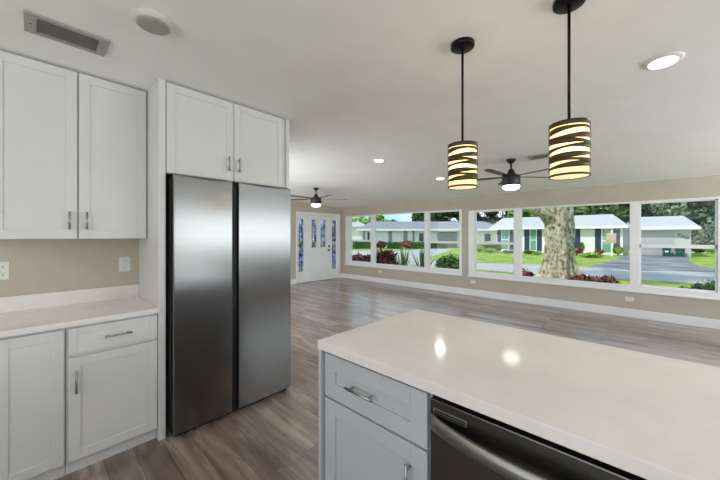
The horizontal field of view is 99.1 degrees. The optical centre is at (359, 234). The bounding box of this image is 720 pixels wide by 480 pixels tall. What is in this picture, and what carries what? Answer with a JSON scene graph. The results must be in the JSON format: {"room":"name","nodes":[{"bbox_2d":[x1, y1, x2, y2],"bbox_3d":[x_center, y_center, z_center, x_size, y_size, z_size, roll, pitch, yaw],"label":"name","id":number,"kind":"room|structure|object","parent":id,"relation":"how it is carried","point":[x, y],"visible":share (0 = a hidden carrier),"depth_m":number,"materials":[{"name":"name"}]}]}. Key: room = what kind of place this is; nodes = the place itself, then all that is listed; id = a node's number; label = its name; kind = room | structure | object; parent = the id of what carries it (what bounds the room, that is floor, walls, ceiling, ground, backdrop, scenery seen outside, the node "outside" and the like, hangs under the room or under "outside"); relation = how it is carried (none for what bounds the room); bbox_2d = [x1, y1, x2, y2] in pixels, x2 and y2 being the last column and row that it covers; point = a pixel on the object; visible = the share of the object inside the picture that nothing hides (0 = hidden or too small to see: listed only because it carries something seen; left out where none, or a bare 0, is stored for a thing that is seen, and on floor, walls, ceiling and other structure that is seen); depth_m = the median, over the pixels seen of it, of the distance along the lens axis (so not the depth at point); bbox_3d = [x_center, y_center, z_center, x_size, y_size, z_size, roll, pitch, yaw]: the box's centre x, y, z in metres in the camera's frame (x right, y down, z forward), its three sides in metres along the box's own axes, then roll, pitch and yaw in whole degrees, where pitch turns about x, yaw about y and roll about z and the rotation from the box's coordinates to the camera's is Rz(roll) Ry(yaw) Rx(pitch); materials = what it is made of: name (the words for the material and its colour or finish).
{"room":"kitchen","nodes":[
{"label":"kitchen","id":0,"kind":"room"},
{"bbox_2d":[0,239,138,296],"bbox_3d":[-2.640,0.170,1.805,0.120,2.560,4.620,0,0,43],"label":"wall","id":1,"kind":"structure","parent":0,"point":[36,266],"depth_m":2.24,"materials":[{"name":"beige paint"}]},
{"bbox_2d":[0,262,8,279],"bbox_3d":[-2.356,0.236,2.012,0.010,0.118,0.075,0,0,43],"label":"wall outlet","id":2,"kind":"object","parent":1,"relation":"attached to","point":[4,266],"visible":1,"depth_m":2.02,"materials":[{"name":"white plastic"}]},
{"bbox_2d":[0,284,138,312],"bbox_3d":[-2.386,0.459,1.973,0.020,0.102,1.593,0,0,43],"label":"backsplash","id":3,"kind":"structure","parent":1,"relation":"attached to","point":[51,299],"depth_m":2.23,"materials":[{"name":"stone"}]},
{"bbox_2d":[0,50,146,239],"bbox_3d":[-1.995,-0.536,2.158,0.336,1.126,0.787,0,0,43],"label":"upper cabinet","id":4,"kind":"object","parent":1,"relation":"attached to","point":[73,145],"visible":1,"depth_m":2.03,"materials":[{"name":"white paint"}]},
{"bbox_2d":[119,257,129,271],"bbox_3d":[-1.908,0.236,2.490,0.010,0.118,0.075,0,0,43],"label":"wall outlet","id":5,"kind":"object","parent":1,"relation":"attached to","point":[124,262],"visible":1,"depth_m":2.48,"materials":[{"name":"white plastic"}]},
{"bbox_2d":[166,82,284,187],"bbox_3d":[-1.245,-0.772,2.746,0.626,0.654,0.999,0,0,43],"label":"upper cabinet","id":6,"kind":"object","parent":1,"relation":"attached to","point":[207,136],"visible":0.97,"depth_m":2.48,"materials":[{"name":"white paint"}]},
{"bbox_2d":[291,201,341,279],"bbox_3d":[-2.545,0.170,8.504,0.150,2.560,5.520,0,0,43],"label":"wall","id":7,"kind":"structure","parent":0,"point":[295,206],"depth_m":9.20,"materials":[{"name":"beige paint"}]},
{"bbox_2d":[296,211,339,283],"bbox_3d":[-1.307,0.375,9.757,0.141,2.150,1.780,0,0,43],"label":"door","id":8,"kind":"structure","parent":7,"relation":"attached to","point":[317,263],"depth_m":9.71,"materials":[{"name":"white paint"}]},
{"bbox_2d":[0,0,719,207],"bbox_3d":[-0.092,-1.112,3.117,11.100,0.396,10.320,0,0,43],"label":"ceiling","id":9,"kind":"structure","parent":0,"point":[355,82],"depth_m":2.13,"materials":[{"name":"paint"}]},
{"bbox_2d":[23,9,109,56],"bbox_3d":[-1.614,-1.103,1.700,0.215,0.014,0.335,0,0,43],"label":"ceiling vent","id":10,"kind":"object","parent":9,"relation":"in","point":[34,23],"visible":1,"depth_m":1.68,"materials":[{"name":"white metal"}]},
{"bbox_2d":[131,7,173,34],"bbox_3d":[-1.067,-1.093,1.584,0.184,0.035,0.184,0,0,43],"label":"recessed light","id":11,"kind":"object","parent":9,"relation":"in","point":[150,20],"visible":1,"depth_m":1.55,"materials":[{"name":"grey plastic"}]},
{"bbox_2d":[291,187,346,206],"bbox_3d":[-0.987,-0.825,6.698,1.346,0.422,1.310,0,0,43],"label":"ceiling fan","id":12,"kind":"object","parent":9,"relation":"hanging from","point":[316,201],"visible":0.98,"depth_m":6.66,"materials":[{"name":"brown metal"}]},
{"bbox_2d":[372,158,385,161],"bbox_3d":[0.270,-1.058,4.362,0.191,0.023,0.191,0,0,-42],"label":"recessed light","id":13,"kind":"object","parent":9,"relation":"in","point":[375,159],"visible":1,"depth_m":4.32,"materials":[{"name":"white plastic"}]},
{"bbox_2d":[448,37,477,189],"bbox_3d":[0.596,-0.692,1.783,0.166,0.837,0.166,0,0,43],"label":"pendant lamp","id":14,"kind":"object","parent":9,"relation":"hanging from","point":[462,155],"visible":1,"depth_m":1.73,"materials":[{"name":"black metal"}]},
{"bbox_2d":[449,145,476,188],"bbox_3d":[0.596,-0.398,1.783,0.154,0.243,0.154,0,0,43],"label":"diffuser","id":15,"kind":"object","parent":14,"relation":"attached to","point":[462,158],"depth_m":1.71,"materials":[{"name":"beige"}]},
{"bbox_2d":[478,158,549,190],"bbox_3d":[2.010,-0.818,4.151,1.342,0.422,1.319,0,0,43],"label":"ceiling fan","id":16,"kind":"object","parent":9,"relation":"hanging from","point":[510,181],"visible":0.94,"depth_m":4.09,"materials":[{"name":"brown metal"}]},
{"bbox_2d":[527,153,548,159],"bbox_3d":[2.350,-1.017,3.966,0.300,0.019,0.200,0,0,43],"label":"ceiling vent","id":17,"kind":"object","parent":9,"relation":"in","point":[545,155],"visible":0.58,"depth_m":3.97,"materials":[{"name":"grey metal"}]},
{"bbox_2d":[548,0,590,179],"bbox_3d":[0.988,-0.692,1.450,0.166,0.837,0.166,0,0,43],"label":"pendant lamp","id":18,"kind":"object","parent":9,"relation":"hanging from","point":[569,144],"visible":1,"depth_m":1.41,"materials":[{"name":"black metal"}]},
{"bbox_2d":[550,122,588,179],"bbox_3d":[0.988,-0.398,1.450,0.154,0.243,0.154,0,0,43],"label":"diffuser","id":19,"kind":"object","parent":18,"relation":"attached to","point":[569,141],"depth_m":1.39,"materials":[{"name":"beige"}]},
{"bbox_2d":[642,51,684,69],"bbox_3d":[1.897,-1.083,1.922,0.191,0.023,0.191,0,0,-42],"label":"recessed light","id":20,"kind":"object","parent":9,"relation":"in","point":[664,60],"visible":1,"depth_m":1.90,"materials":[{"name":"white plastic"}]},
{"bbox_2d":[55,278,719,479],"bbox_3d":[-0.092,1.510,3.117,10.800,0.120,10.020,0,0,43],"label":"floor","id":21,"kind":"structure","parent":0,"point":[276,436],"depth_m":3.66,"materials":[{"name":"brown wood"}]},
{"bbox_2d":[0,328,64,479],"bbox_3d":[-2.150,0.998,1.813,0.577,0.905,0.562,0,0,43],"label":"base cabinet","id":22,"kind":"object","parent":21,"relation":"on","point":[32,365],"visible":1,"depth_m":1.73,"materials":[{"name":"white paint"}]},
{"bbox_2d":[65,313,156,474],"bbox_3d":[-1.783,0.998,2.178,0.613,0.905,0.468,0,0,43],"label":"base cabinet","id":23,"kind":"object","parent":21,"relation":"on","point":[111,366],"visible":0.98,"depth_m":1.97,"materials":[{"name":"white paint"}]},
{"bbox_2d":[139,78,165,440],"bbox_3d":[-1.617,0.171,2.376,0.589,2.558,0.044,0,0,43],"label":"end panel","id":24,"kind":"object","parent":21,"relation":"on","point":[152,249],"visible":0.56,"depth_m":2.19,"materials":[{"name":"white paint"}]},
{"bbox_2d":[166,173,290,436],"bbox_3d":[-1.210,0.505,2.729,0.640,1.890,0.972,0,0,43],"label":"refrigerator","id":25,"kind":"object","parent":21,"relation":"on","point":[228,246],"visible":0.97,"depth_m":2.41,"materials":[{"name":"grey metal"}]},
{"bbox_2d":[285,119,288,188],"bbox_3d":[-0.904,0.171,3.135,0.589,2.558,0.030,0,0,43],"label":"end panel","id":26,"kind":"object","parent":21,"relation":"on","point":[286,120],"visible":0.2,"depth_m":2.93,"materials":[{"name":"white paint"}]},
{"bbox_2d":[319,349,326,479],"bbox_3d":[0.094,0.999,1.780,0.020,0.902,0.839,0,0,43],"label":"island end panel","id":27,"kind":"object","parent":21,"relation":"on","point":[322,395],"visible":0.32,"depth_m":1.48,"materials":[{"name":"grey paint"}]},
{"bbox_2d":[325,352,433,479],"bbox_3d":[0.243,1.002,1.501,0.576,0.896,0.678,0,0,43],"label":"base cabinet","id":28,"kind":"object","parent":21,"relation":"on","point":[377,425],"visible":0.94,"depth_m":1.27,"materials":[{"name":"grey paint"}]},
{"bbox_2d":[430,395,646,479],"bbox_3d":[0.647,1.008,1.063,0.600,0.884,0.664,0,0,43],"label":"dishwasher","id":29,"kind":"object","parent":21,"relation":"on","point":[467,444],"visible":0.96,"depth_m":0.90,"materials":[{"name":"black metal"}]},
{"bbox_3d":[-2.520,0.997,1.393,0.613,0.905,0.553,0,0,43],"label":"base cabinet","id":30,"kind":"object","parent":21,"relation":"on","visible":0},
{"bbox_2d":[0,284,158,337],"bbox_3d":[-2.171,0.476,1.772,0.610,0.136,1.593,0,0,43],"label":"countertop","id":31,"kind":"structure","parent":30,"relation":"on","point":[30,313],"depth_m":2.07,"materials":[{"name":"stone"}]},
{"bbox_3d":[1.322,1.002,0.489,1.162,0.896,0.678,0,0,43],"label":"cabinet","id":32,"kind":"object","parent":21,"relation":"on","visible":0},
{"bbox_2d":[317,309,719,479],"bbox_3d":[0.969,0.527,0.969,2.413,0.040,0.864,0,0,43],"label":"countertop","id":33,"kind":"structure","parent":32,"relation":"on","point":[647,416],"depth_m":1.03,"materials":[{"name":"stone"}]},
{"bbox_2d":[342,175,719,319],"bbox_3d":[3.388,0.340,6.825,11.100,2.520,0.150,0,0,43],"label":"wall","id":34,"kind":"structure","parent":0,"point":[706,186],"depth_m":6.16,"materials":[{"name":"beige paint"}]},
{"bbox_2d":[345,209,461,275],"bbox_3d":[1.031,0.185,8.975,4.140,1.640,0.120,0,0,43],"label":"window","id":35,"kind":"structure","parent":34,"relation":"attached to","point":[427,268],"depth_m":8.50,"materials":[{"name":"white paint"}]},
{"bbox_2d":[342,273,719,329],"bbox_3d":[3.329,1.377,6.763,10.800,0.145,0.020,0,0,43],"label":"baseboard","id":36,"kind":"structure","parent":34,"relation":"attached to","point":[648,315],"depth_m":6.06,"materials":[{"name":"white paint"}]},
{"bbox_2d":[467,197,719,300],"bbox_3d":[4.115,0.207,6.080,4.060,1.595,0.120,0,0,43],"label":"window","id":37,"kind":"structure","parent":34,"relation":"attached to","point":[635,286],"depth_m":5.40,"materials":[{"name":"white paint"}]},
{"bbox_2d":[625,297,633,301],"bbox_3d":[4.766,1.135,5.422,0.118,0.075,0.010,0,0,43],"label":"wall outlet","id":38,"kind":"object","parent":34,"relation":"attached to","point":[631,299],"visible":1,"depth_m":5.42,"materials":[{"name":"white plastic"}]},
{"label":"outside","id":39,"kind":"structure","parent":0,"visible":0},
{"bbox_2d":[588,255,714,271],"bbox_3d":[17.908,1.595,18.645,5.000,0.050,14.700,0,0,43],"label":"driveway","id":40,"kind":"structure","parent":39,"point":[648,262],"depth_m":16.33,"materials":[{"name":"grey concrete"}]},
{"bbox_2d":[662,248,670,255],"bbox_3d":[22.623,1.234,22.647,0.488,0.668,0.590,0,0,43],"label":"waste bin","id":41,"kind":"object","parent":40,"relation":"on","point":[666,251],"visible":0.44,"depth_m":22.47,"materials":[{"name":"teal plastic"}]},
{"bbox_2d":[675,248,684,256],"bbox_3d":[23.119,1.234,22.181,0.530,0.668,0.590,0,0,43],"label":"waste bin","id":42,"kind":"object","parent":40,"relation":"on","point":[678,251],"visible":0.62,"depth_m":22.01,"materials":[{"name":"teal plastic"}]},
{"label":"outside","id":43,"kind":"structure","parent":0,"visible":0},
{"bbox_2d":[300,239,714,287],"bbox_3d":[13.012,1.750,35.787,150.000,0.300,150.000,0,0,43],"label":"lawn","id":44,"kind":"structure","parent":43,"point":[706,259],"depth_m":20.04,"materials":[{"name":"green plant"}]},
{"bbox_2d":[313,222,364,243],"bbox_3d":[-3.328,-0.350,55.050,10.800,3.900,7.100,0,0,0],"label":"house","id":45,"kind":"structure","parent":44,"relation":"on","point":[355,234],"depth_m":51.99,"materials":[{"name":"white paint"}]},
{"bbox_2d":[352,217,368,223],"bbox_3d":[-1.420,-1.743,74.079,10.309,6.780,11.033,0,0,-11],"label":"tree","id":46,"kind":"object","parent":44,"relation":"on","point":[364,220],"visible":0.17,"depth_m":71.48,"materials":[{"name":"green plant"}]},
{"bbox_2d":[352,242,370,248],"bbox_3d":[0.224,1.112,35.963,2.356,1.148,1.046,0,0,0],"label":"hedge","id":47,"kind":"object","parent":44,"relation":"on","point":[356,245],"visible":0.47,"depth_m":35.60,"materials":[{"name":"green plant"}]},
{"bbox_2d":[376,240,386,248],"bbox_3d":[2.425,1.088,34.572,1.446,1.034,1.098,0,0,43],"label":"shrub","id":48,"kind":"object","parent":44,"relation":"on","point":[380,245],"visible":0.98,"depth_m":34.28,"materials":[{"name":"red plant"}]},
{"bbox_2d":[368,215,395,222],"bbox_3d":[4.234,-1.421,64.746,6.636,6.922,8.314,0,0,43],"label":"tree","id":49,"kind":"object","parent":44,"relation":"on","point":[378,217],"visible":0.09,"depth_m":63.74,"materials":[{"name":"green plant"}]},
{"bbox_2d":[386,242,401,248],"bbox_3d":[4.044,1.262,35.976,1.947,0.986,1.059,0,0,0],"label":"hedge","id":50,"kind":"object","parent":44,"relation":"on","point":[394,245],"visible":0.91,"depth_m":35.60,"materials":[{"name":"green plant"}]},
{"bbox_2d":[401,240,411,248],"bbox_3d":[5.277,1.057,34.553,1.359,1.096,1.292,0,0,13],"label":"shrub","id":51,"kind":"object","parent":44,"relation":"on","point":[406,243],"visible":0.98,"depth_m":34.19,"materials":[{"name":"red plant"}]},
{"bbox_2d":[410,242,423,248],"bbox_3d":[6.837,1.237,35.999,1.852,0.970,1.074,0,0,0],"label":"hedge","id":52,"kind":"object","parent":44,"relation":"on","point":[415,245],"visible":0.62,"depth_m":35.60,"materials":[{"name":"green plant"}]},
{"bbox_2d":[411,213,435,220],"bbox_3d":[11.113,-2.183,54.088,4.362,7.578,4.012,0,0,4],"label":"tree","id":53,"kind":"object","parent":44,"relation":"on","point":[415,216],"visible":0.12,"depth_m":53.55,"materials":[{"name":"green plant"}]},
{"bbox_2d":[356,221,495,247],"bbox_3d":[8.822,-0.110,41.470,18.511,3.420,8.260,0,0,0],"label":"house","id":54,"kind":"structure","parent":44,"relation":"on","point":[386,231],"depth_m":38.00,"materials":[{"name":"paint"}]},
{"bbox_2d":[431,243,446,248],"bbox_3d":[9.065,1.206,35.992,2.311,0.969,1.034,0,0,0],"label":"hedge","id":55,"kind":"object","parent":44,"relation":"on","point":[433,245],"visible":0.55,"depth_m":35.60,"materials":[{"name":"green plant"}]},
{"bbox_2d":[434,211,458,220],"bbox_3d":[16.280,-3.235,57.837,8.306,10.474,8.418,0,0,43],"label":"tree","id":56,"kind":"object","parent":44,"relation":"on","point":[441,216],"visible":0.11,"depth_m":56.51,"materials":[{"name":"green plant"}]},
{"bbox_2d":[456,212,495,222],"bbox_3d":[21.008,-3.770,56.122,10.422,11.494,9.724,0,0,43],"label":"tree","id":57,"kind":"object","parent":44,"relation":"on","point":[479,218],"visible":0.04,"depth_m":56.96,"materials":[{"name":"green plant"}]},
{"bbox_2d":[477,244,484,251],"bbox_3d":[10.846,1.227,27.993,0.857,0.757,1.106,0,0,-17],"label":"shrub","id":58,"kind":"object","parent":44,"relation":"on","point":[480,247],"visible":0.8,"depth_m":27.65,"materials":[{"name":"green plant"}]},
{"bbox_2d":[477,241,491,247],"bbox_3d":[11.945,1.079,29.075,1.351,1.053,1.549,0,0,-26],"label":"shrub","id":59,"kind":"object","parent":44,"relation":"on","point":[483,245],"visible":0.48,"depth_m":28.54,"materials":[{"name":"green plant"}]},
{"bbox_2d":[483,248,494,252],"bbox_3d":[11.574,1.363,27.234,1.058,0.493,0.959,0,0,-17],"label":"shrub","id":60,"kind":"object","parent":44,"relation":"on","point":[490,250],"visible":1,"depth_m":27.08,"materials":[{"name":"green plant"}]},
{"bbox_2d":[483,211,507,224],"bbox_3d":[23.165,-2.765,50.968,6.263,9.533,7.174,0,0,-10],"label":"tree","id":61,"kind":"object","parent":44,"relation":"on","point":[493,220],"visible":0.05,"depth_m":51.79,"materials":[{"name":"green plant"}]},
{"bbox_2d":[491,244,502,250],"bbox_3d":[12.650,1.104,28.445,1.098,1.001,0.879,0,0,43],"label":"shrub","id":62,"kind":"object","parent":44,"relation":"on","point":[497,247],"visible":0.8,"depth_m":28.19,"materials":[{"name":"green plant"}]},
{"bbox_2d":[506,210,537,217],"bbox_3d":[26.377,-3.337,47.032,8.268,9.877,9.404,0,0,43],"label":"tree","id":63,"kind":"object","parent":44,"relation":"on","point":[510,213],"visible":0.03,"depth_m":44.57,"materials":[{"name":"green plant"}]},
{"bbox_2d":[523,250,532,253],"bbox_3d":[14.100,1.421,25.611,0.914,0.400,0.802,0,0,43],"label":"shrub","id":64,"kind":"object","parent":44,"relation":"on","point":[525,251],"visible":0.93,"depth_m":25.48,"materials":[{"name":"green plant"}]},
{"bbox_2d":[489,214,628,254],"bbox_3d":[18.909,-0.085,29.430,10.500,3.370,6.200,0,0,43],"label":"house","id":65,"kind":"structure","parent":44,"relation":"on","point":[591,230],"depth_m":26.26,"materials":[{"name":"white paint"}]},
{"bbox_2d":[497,230,500,241],"bbox_3d":[13.890,0.450,30.599,0.380,2.000,0.065,0,0,43],"label":"shutter","id":66,"kind":"object","parent":65,"relation":"hanging from","point":[498,231],"depth_m":30.60,"materials":[{"name":"blue paint"}]},
{"bbox_2d":[509,229,512,249],"bbox_3d":[14.714,0.450,29.825,0.360,2.000,0.065,0,0,43],"label":"shutter","id":67,"kind":"object","parent":65,"relation":"hanging from","point":[510,230],"depth_m":29.82,"materials":[{"name":"blue paint"}]},
{"bbox_2d":[524,229,528,249],"bbox_3d":[15.709,0.450,28.891,0.430,2.000,0.065,0,0,43],"label":"shutter","id":68,"kind":"object","parent":65,"relation":"hanging from","point":[526,231],"depth_m":28.90,"materials":[{"name":"blue paint"}]},
{"bbox_2d":[537,229,541,250],"bbox_3d":[16.468,0.450,28.180,0.390,2.000,0.065,0,0,43],"label":"shutter","id":69,"kind":"object","parent":65,"relation":"hanging from","point":[539,231],"depth_m":28.16,"materials":[{"name":"blue paint"}]},
{"bbox_2d":[574,229,579,248],"bbox_3d":[18.549,0.450,26.226,0.440,2.000,0.065,0,0,43],"label":"shutter","id":70,"kind":"object","parent":65,"relation":"hanging from","point":[577,234],"depth_m":26.18,"materials":[{"name":"blue paint"}]},
{"bbox_2d":[595,228,600,250],"bbox_3d":[19.585,0.450,25.254,0.400,2.000,0.065,0,0,43],"label":"shutter","id":71,"kind":"object","parent":65,"relation":"hanging from","point":[597,230],"depth_m":25.23,"materials":[{"name":"blue paint"}]},
{"bbox_2d":[613,228,619,252],"bbox_3d":[20.442,0.450,24.450,0.410,2.000,0.065,0,0,43],"label":"shutter","id":72,"kind":"object","parent":65,"relation":"hanging from","point":[615,230],"depth_m":24.40,"materials":[{"name":"blue paint"}]},
{"bbox_2d":[575,248,582,255],"bbox_3d":[16.567,1.259,23.508,0.802,0.690,0.612,0,0,43],"label":"shrub","id":73,"kind":"object","parent":44,"relation":"on","point":[577,251],"visible":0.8,"depth_m":23.30,"materials":[{"name":"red plant"}]},
{"bbox_2d":[574,206,588,215],"bbox_3d":[39.549,-4.247,54.189,9.138,11.697,9.273,0,0,43],"label":"tree","id":74,"kind":"object","parent":44,"relation":"on","point":[578,210],"visible":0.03,"depth_m":52.08,"materials":[{"name":"green plant"}]},
{"bbox_2d":[579,242,584,253],"bbox_3d":[18.349,1.036,25.304,0.440,1.131,0.331,0,0,-6],"label":"shrub","id":75,"kind":"object","parent":44,"relation":"on","point":[582,245],"visible":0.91,"depth_m":25.28,"materials":[{"name":"green plant"}]},
{"bbox_2d":[580,252,603,257],"bbox_3d":[16.429,1.408,21.838,1.317,0.452,1.368,0,0,21],"label":"shrub","id":76,"kind":"object","parent":44,"relation":"on","point":[589,254],"visible":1,"depth_m":21.44,"materials":[{"name":"green plant"}]},
{"bbox_2d":[594,249,604,253],"bbox_3d":[18.742,1.349,24.008,0.672,0.513,0.652,0,0,43],"label":"shrub","id":77,"kind":"object","parent":44,"relation":"on","point":[601,250],"visible":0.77,"depth_m":23.93,"materials":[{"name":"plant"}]},
{"bbox_2d":[606,230,615,255],"bbox_3d":[19.152,0.610,23.405,0.600,1.980,0.135,0,0,43],"label":"sign","id":78,"kind":"object","parent":44,"relation":"on","point":[610,237],"visible":0.98,"depth_m":23.38,"materials":[{"name":"white paint"}]},
{"bbox_2d":[612,246,624,254],"bbox_3d":[19.689,1.204,23.380,0.739,0.798,0.549,0,0,23],"label":"shrub","id":79,"kind":"object","parent":44,"relation":"on","point":[615,249],"visible":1,"depth_m":23.29,"materials":[{"name":"green plant"}]},
{"bbox_2d":[582,204,656,223],"bbox_3d":[37.144,-3.412,44.448,8.826,10.027,8.643,0,0,43],"label":"tree","id":80,"kind":"object","parent":44,"relation":"on","point":[620,211],"visible":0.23,"depth_m":42.47,"materials":[{"name":"green plant"}]},
{"bbox_2d":[624,216,700,256],"bbox_3d":[24.451,0.045,25.121,4.160,3.110,5.900,0,0,43],"label":"garage","id":81,"kind":"structure","parent":44,"relation":"on","point":[675,230],"depth_m":23.33,"materials":[{"name":"white paint"}]},
{"bbox_2d":[649,201,713,244],"bbox_3d":[40.217,-3.012,37.890,6.423,9.764,7.085,0,0,19],"label":"tree","id":82,"kind":"object","parent":44,"relation":"on","point":[690,210],"visible":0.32,"depth_m":36.08,"materials":[{"name":"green plant"}]},
{"bbox_2d":[691,249,704,253],"bbox_3d":[28.559,1.232,25.998,0.977,0.747,0.919,0,0,43],"label":"shrub","id":83,"kind":"object","parent":44,"relation":"on","point":[697,251],"visible":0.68,"depth_m":25.80,"materials":[{"name":"green plant"}]},
{"bbox_2d":[689,278,714,290],"bbox_3d":[8.245,1.310,7.309,0.584,0.589,0.529,0,0,43],"label":"shrub","id":84,"kind":"object","parent":44,"relation":"on","point":[710,285],"visible":0.38,"depth_m":7.25,"materials":[{"name":"green plant"}]},
{"bbox_2d":[698,200,714,244],"bbox_3d":[40.913,-2.312,32.804,6.398,9.339,6.017,0,0,43],"label":"tree","id":85,"kind":"object","parent":44,"relation":"on","point":[708,217],"visible":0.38,"depth_m":33.59,"materials":[{"name":"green plant"}]},
{"bbox_2d":[704,249,714,252],"bbox_3d":[30.482,1.215,26.531,1.318,0.791,1.485,0,0,-26],"label":"shrub","id":86,"kind":"object","parent":44,"relation":"on","point":[706,250],"visible":0.33,"depth_m":26.45,"materials":[{"name":"green plant"}]},
{"bbox_3d":[6.721,1.590,10.012,3.300,0.050,3.200,0,0,43],"label":"mulch bed","id":87,"kind":"object","parent":44,"relation":"on","visible":0},
{"bbox_2d":[522,267,533,276],"bbox_3d":[5.304,1.307,9.923,0.495,0.593,0.461,0,0,-6],"label":"shrub","id":88,"kind":"object","parent":87,"relation":"on","point":[524,272],"visible":0.33,"depth_m":9.81,"materials":[{"name":"red plant"}]},
{"bbox_2d":[522,207,581,278],"bbox_3d":[6.433,-2.825,9.349,5.955,8.849,5.068,0,0,43],"label":"tree","id":89,"kind":"object","parent":87,"relation":"on","point":[559,260],"visible":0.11,"depth_m":9.74,"materials":[{"name":"beige plant"}]},
{"bbox_2d":[566,274,594,281],"bbox_3d":[6.322,1.352,8.804,0.824,0.570,0.672,0,0,-2],"label":"shrub","id":90,"kind":"object","parent":87,"relation":"on","point":[582,277],"visible":0.3,"depth_m":8.76,"materials":[{"name":"brown plant"}]},
{"bbox_2d":[591,273,623,283],"bbox_3d":[6.921,1.353,8.765,0.930,0.518,0.732,0,0,43],"label":"shrub","id":91,"kind":"object","parent":87,"relation":"on","point":[605,279],"visible":0.37,"depth_m":8.70,"materials":[{"name":"brown plant"}]},
{"bbox_3d":[1.804,1.595,9.813,6.400,0.050,2.020,0,0,43],"label":"planting bed","id":92,"kind":"object","parent":44,"relation":"on","visible":0},
{"bbox_2d":[352,251,370,261],"bbox_3d":[-0.041,1.115,11.451,1.488,1.025,1.341,0,0,-19],"label":"shrub","id":93,"kind":"object","parent":92,"relation":"on","point":[357,257],"visible":0.11,"depth_m":11.17,"materials":[{"name":"red plant"}]},
{"bbox_2d":[370,249,397,263],"bbox_3d":[0.829,1.047,11.280,1.324,1.115,1.202,0,0,43],"label":"shrub","id":94,"kind":"object","parent":92,"relation":"on","point":[388,256],"visible":0.37,"depth_m":10.92,"materials":[{"name":"red plant"}]},
{"bbox_2d":[380,261,397,264],"bbox_3d":[0.917,1.235,10.375,1.051,0.809,0.949,0,0,43],"label":"shrub","id":95,"kind":"object","parent":92,"relation":"on","point":[381,262],"visible":0.03,"depth_m":10.19,"materials":[{"name":"brown plant"}]},
{"bbox_2d":[392,247,410,265],"bbox_3d":[1.337,0.922,10.124,0.810,1.357,0.905,0,0,8],"label":"spiky plant","id":96,"kind":"object","parent":92,"relation":"on","point":[403,261],"visible":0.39,"depth_m":10.04,"materials":[{"name":"green plant"}]},
{"bbox_2d":[411,251,437,266],"bbox_3d":[1.977,0.908,9.586,0.984,1.383,0.902,0,0,14],"label":"spiky plant","id":97,"kind":"object","parent":92,"relation":"on","point":[421,256],"visible":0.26,"depth_m":9.49,"materials":[{"name":"green plant"}]},
{"bbox_2d":[434,253,458,268],"bbox_3d":[2.718,1.051,9.001,0.975,1.108,1.203,0,0,-12],"label":"shrub","id":98,"kind":"object","parent":92,"relation":"on","point":[449,262],"visible":0.44,"depth_m":8.75,"materials":[{"name":"green plant"}]},
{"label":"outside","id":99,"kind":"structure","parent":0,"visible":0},
{"bbox_2d":[300,248,714,283],"bbox_3d":[1.844,1.605,26.713,92.649,0.050,26.146,0,0,29],"label":"street","id":100,"kind":"structure","parent":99,"point":[619,274],"depth_m":13.29,"materials":[{"name":"grey asphalt"}]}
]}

